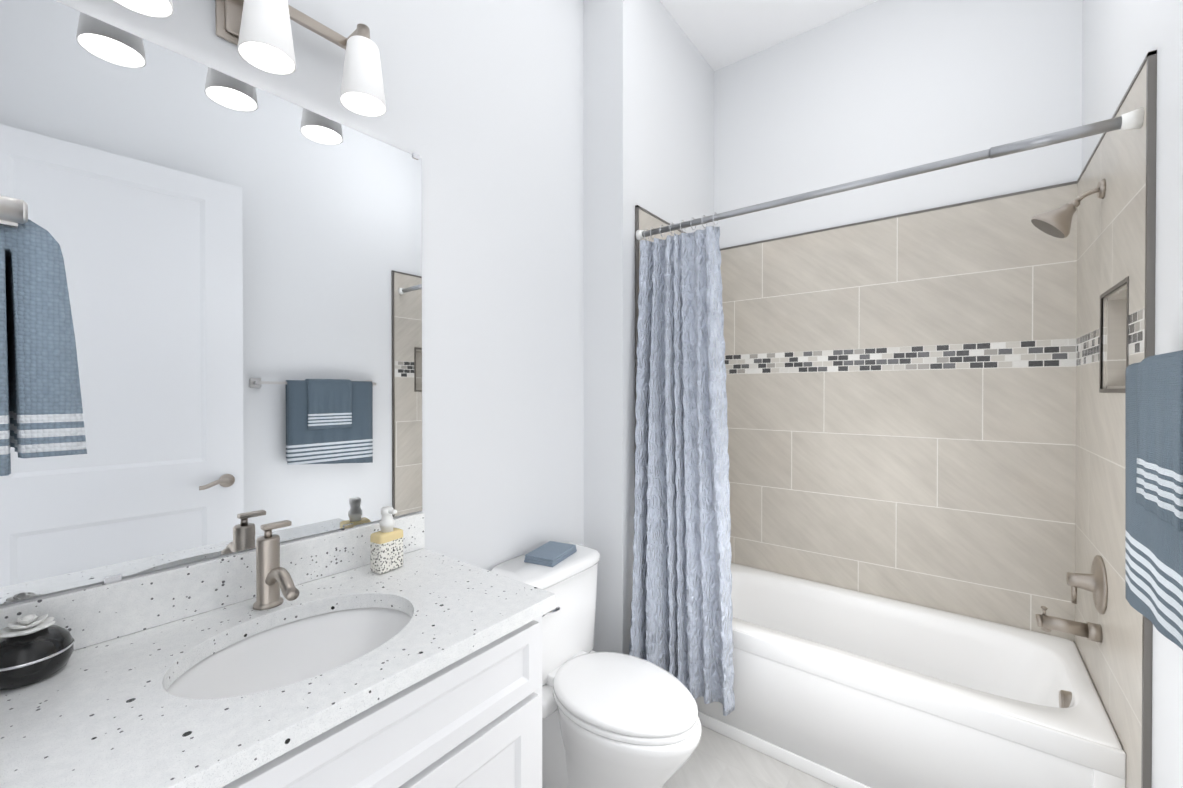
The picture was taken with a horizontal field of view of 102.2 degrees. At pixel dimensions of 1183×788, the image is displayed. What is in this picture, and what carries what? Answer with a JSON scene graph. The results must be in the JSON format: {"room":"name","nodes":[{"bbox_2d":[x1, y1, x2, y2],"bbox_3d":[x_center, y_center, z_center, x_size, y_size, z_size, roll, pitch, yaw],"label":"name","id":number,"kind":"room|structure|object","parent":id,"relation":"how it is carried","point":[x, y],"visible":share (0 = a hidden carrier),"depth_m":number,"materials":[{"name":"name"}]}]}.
{"room":"bathroom","nodes":[
{"label":"bathroom","id":0,"kind":"room"},
{"bbox_2d":[0,0,583,606],"bbox_3d":[-0.648,-0.221,1.422,0.100,3.240,1.873,0,0,38],"label":"wall","id":1,"kind":"structure","parent":0,"point":[482,116],"depth_m":1.69,"materials":[{"name":"white paint"}]},
{"bbox_2d":[0,0,421,603],"bbox_3d":[-0.823,-0.180,1.107,0.010,1.109,0.959,0,0,38],"label":"mirror","id":2,"kind":"object","parent":1,"relation":"attached to","point":[242,262],"visible":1,"depth_m":1.05,"materials":[{"name":"clear glass"}]},
{"bbox_2d":[113,0,385,116],"bbox_3d":[-0.741,-0.837,1.071,0.178,0.199,0.570,0,0,38],"label":"vanity light","id":3,"kind":"object","parent":1,"relation":"attached to","point":[258,33],"visible":1,"depth_m":1.09,"materials":[{"name":"white glass"}]},
{"bbox_2d":[584,0,713,654],"bbox_3d":[0.326,-0.228,2.508,0.310,3.240,1.037,0,0,38],"label":"wall","id":4,"kind":"structure","parent":0,"point":[648,108],"depth_m":2.08,"materials":[{"name":"white paint"}]},
{"bbox_2d":[635,205,684,450],"bbox_3d":[0.448,0.286,2.405,0.014,2.214,0.830,0,0,38],"label":"wall tile","id":5,"kind":"structure","parent":4,"relation":"attached to","point":[645,219],"depth_m":2.08,"materials":[{"name":"tile"}]},
{"bbox_2d":[662,725,836,787],"bbox_3d":[0.380,1.430,1.292,1.897,0.060,2.910,0,0,38],"label":"floor","id":6,"kind":"structure","parent":0,"point":[716,760],"depth_m":1.77,"materials":[{"name":"tile"}]},
{"bbox_2d":[221,616,541,787],"bbox_3d":[-0.609,0.960,0.938,0.557,0.884,0.937,0,0,38],"label":"vanity cabinet","id":7,"kind":"object","parent":6,"relation":"on","point":[473,720],"visible":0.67,"depth_m":0.92,"materials":[{"name":"white wood"}]},
{"bbox_2d":[0,548,555,787],"bbox_3d":[-0.603,0.500,0.941,0.565,0.035,0.960,0,0,38],"label":"countertop","id":8,"kind":"structure","parent":7,"relation":"on","point":[113,713],"depth_m":0.79,"materials":[{"name":"stone"}]},
{"bbox_2d":[0,614,74,689],"bbox_3d":[-0.959,0.429,0.811,0.109,0.107,0.109,0,0,38],"label":"decorative bowl","id":9,"kind":"object","parent":8,"relation":"on","point":[34,649],"visible":1,"depth_m":0.79,"materials":[{"name":"black ceramic"}]},
{"bbox_2d":[0,512,424,649],"bbox_3d":[-0.818,0.426,1.107,0.018,0.110,0.960,0,0,38],"label":"backsplash","id":10,"kind":"structure","parent":8,"relation":"on","point":[92,615],"depth_m":1.03,"materials":[{"name":"stone"}]},
{"bbox_2d":[253,520,298,609],"bbox_3d":[-0.688,0.389,1.060,0.173,0.183,0.074,0,0,38],"label":"faucet","id":11,"kind":"object","parent":8,"relation":"on","point":[273,577],"visible":1,"depth_m":1.07,"materials":[{"name":"silver metal"}]},
{"bbox_2d":[167,607,410,698],"bbox_3d":[-0.571,0.595,0.955,0.363,0.155,0.473,0,0,38],"label":"sink bowl","id":12,"kind":"object","parent":8,"relation":"attached to","point":[292,652],"visible":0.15,"depth_m":1.06,"materials":[{"name":"white ceramic"}]},
{"bbox_2d":[370,506,402,573],"bbox_3d":[-0.556,0.394,1.302,0.062,0.170,0.080,0,0,38],"label":"soap dispenser","id":13,"kind":"object","parent":8,"relation":"on","point":[386,548],"visible":1,"depth_m":1.29,"materials":[{"name":"white ceramic"}]},
{"bbox_2d":[491,542,701,787],"bbox_3d":[0.033,1.009,1.634,0.718,0.779,0.444,0,0,38],"label":"toilet","id":14,"kind":"object","parent":6,"relation":"on","point":[614,720],"visible":0.83,"depth_m":1.56,"materials":[{"name":"white ceramic"}]},
{"bbox_2d":[524,541,576,566],"bbox_3d":[-0.153,0.605,1.813,0.124,0.028,0.190,0,0,26],"label":"cloth","id":15,"kind":"object","parent":14,"relation":"on","point":[551,553],"visible":0.98,"depth_m":1.77,"materials":[{"name":"blue fabric"}]},
{"bbox_2d":[695,563,1125,787],"bbox_3d":[1.062,1.171,2.001,1.463,0.450,0.728,0,0,38],"label":"bathtub","id":16,"kind":"object","parent":6,"relation":"on","point":[837,687],"visible":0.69,"depth_m":1.73,"materials":[{"name":"white ceramic"}]},
{"bbox_2d":[660,0,877,70],"bbox_3d":[0.380,-1.870,1.271,1.897,0.060,2.910,0,0,38],"label":"ceiling","id":17,"kind":"structure","parent":0,"point":[720,34],"depth_m":2.36,"materials":[{"name":"white paint"}]},
{"bbox_2d":[714,0,1082,642],"bbox_3d":[1.362,-0.226,2.298,1.587,3.240,0.100,0,0,38],"label":"wall","id":18,"kind":"structure","parent":0,"point":[879,87],"depth_m":2.20,"materials":[{"name":"white paint"}]},
{"bbox_2d":[720,181,1076,250],"bbox_3d":[1.288,-0.815,2.280,1.463,0.010,0.014,0,0,38],"label":"trim","id":19,"kind":"structure","parent":18,"relation":"attached to","point":[974,201],"depth_m":2.14,"materials":[{"name":"silver metal"}]},
{"bbox_2d":[720,183,1077,641],"bbox_3d":[1.288,0.068,2.286,1.487,1.772,0.012,0,0,38],"label":"wall tile","id":20,"kind":"structure","parent":18,"relation":"attached to","point":[901,406],"depth_m":2.15,"materials":[{"name":"tile"}]},
{"bbox_2d":[1081,0,1182,787],"bbox_3d":[1.060,-0.216,0.692,0.100,3.240,2.810,0,0,38],"label":"wall","id":21,"kind":"structure","parent":0,"point":[1121,39],"depth_m":1.09,"materials":[{"name":"white paint"}]},
{"bbox_2d":[1075,50,1156,787],"bbox_3d":[1.632,0.292,1.458,0.099,2.214,0.880,0,0,38],"label":"wall tile","id":22,"kind":"structure","parent":21,"relation":"attached to","point":[1116,244],"depth_m":1.38,"materials":[{"name":"tile"}]},
{"bbox_2d":[636,107,1143,240],"bbox_3d":[0.784,-0.687,1.630,1.463,0.048,0.048,0,0,38],"label":"shower rod","id":23,"kind":"object","parent":22,"relation":"attached to","point":[1133,119],"visible":1,"depth_m":1.41,"materials":[{"name":"grey metal"}]},
{"bbox_2d":[629,212,734,715],"bbox_3d":[0.343,0.248,1.900,0.426,1.917,0.189,0,0,38],"label":"shower curtain","id":24,"kind":"object","parent":23,"relation":"hanging from","point":[681,631],"visible":0.94,"depth_m":1.94,"materials":[{"name":"fabric"}]},
{"bbox_2d":[1031,179,1105,237],"bbox_3d":[1.535,-0.589,1.542,0.167,0.165,0.116,0,0,38],"label":"shower head","id":25,"kind":"object","parent":22,"relation":"attached to","point":[1056,223],"visible":1,"depth_m":1.52},
{"bbox_2d":[1035,606,1102,642],"bbox_3d":[1.542,0.743,1.546,0.151,0.076,0.054,0,0,38],"label":"tub spout","id":26,"kind":"object","parent":22,"relation":"attached to","point":[1087,630],"visible":1,"depth_m":1.53,"materials":[{"name":"silver metal"}]},
{"bbox_2d":[1067,555,1107,613],"bbox_3d":[1.571,0.599,1.522,0.076,0.176,0.176,0,0,38],"label":"shower valve","id":27,"kind":"object","parent":22,"relation":"attached to","point":[1094,582],"visible":1,"depth_m":1.50,"materials":[{"name":"silver metal"}]},
{"bbox_2d":[1125,350,1182,649],"bbox_3d":[1.009,0.187,0.785,0.091,0.523,0.672,0,0,38],"label":"towel","id":28,"kind":"object","parent":21,"relation":"attached to","point":[1154,489],"visible":1,"depth_m":0.86,"materials":[{"name":"blue fabric"}]},
{"bbox_3d":[-0.480,-0.213,0.171,1.697,3.240,0.100,0,0,38],"label":"wall","id":29,"kind":"structure","parent":0,"visible":0},
{"bbox_2d":[0,195,86,475],"bbox_3d":[-0.894,-0.076,0.689,0.360,0.365,0.211,0,0,38],"label":"towel","id":30,"kind":"object","parent":29,"relation":"attached to","point":[41,411],"visible":1,"depth_m":0.65,"materials":[{"name":"blue fabric"}]}
]}

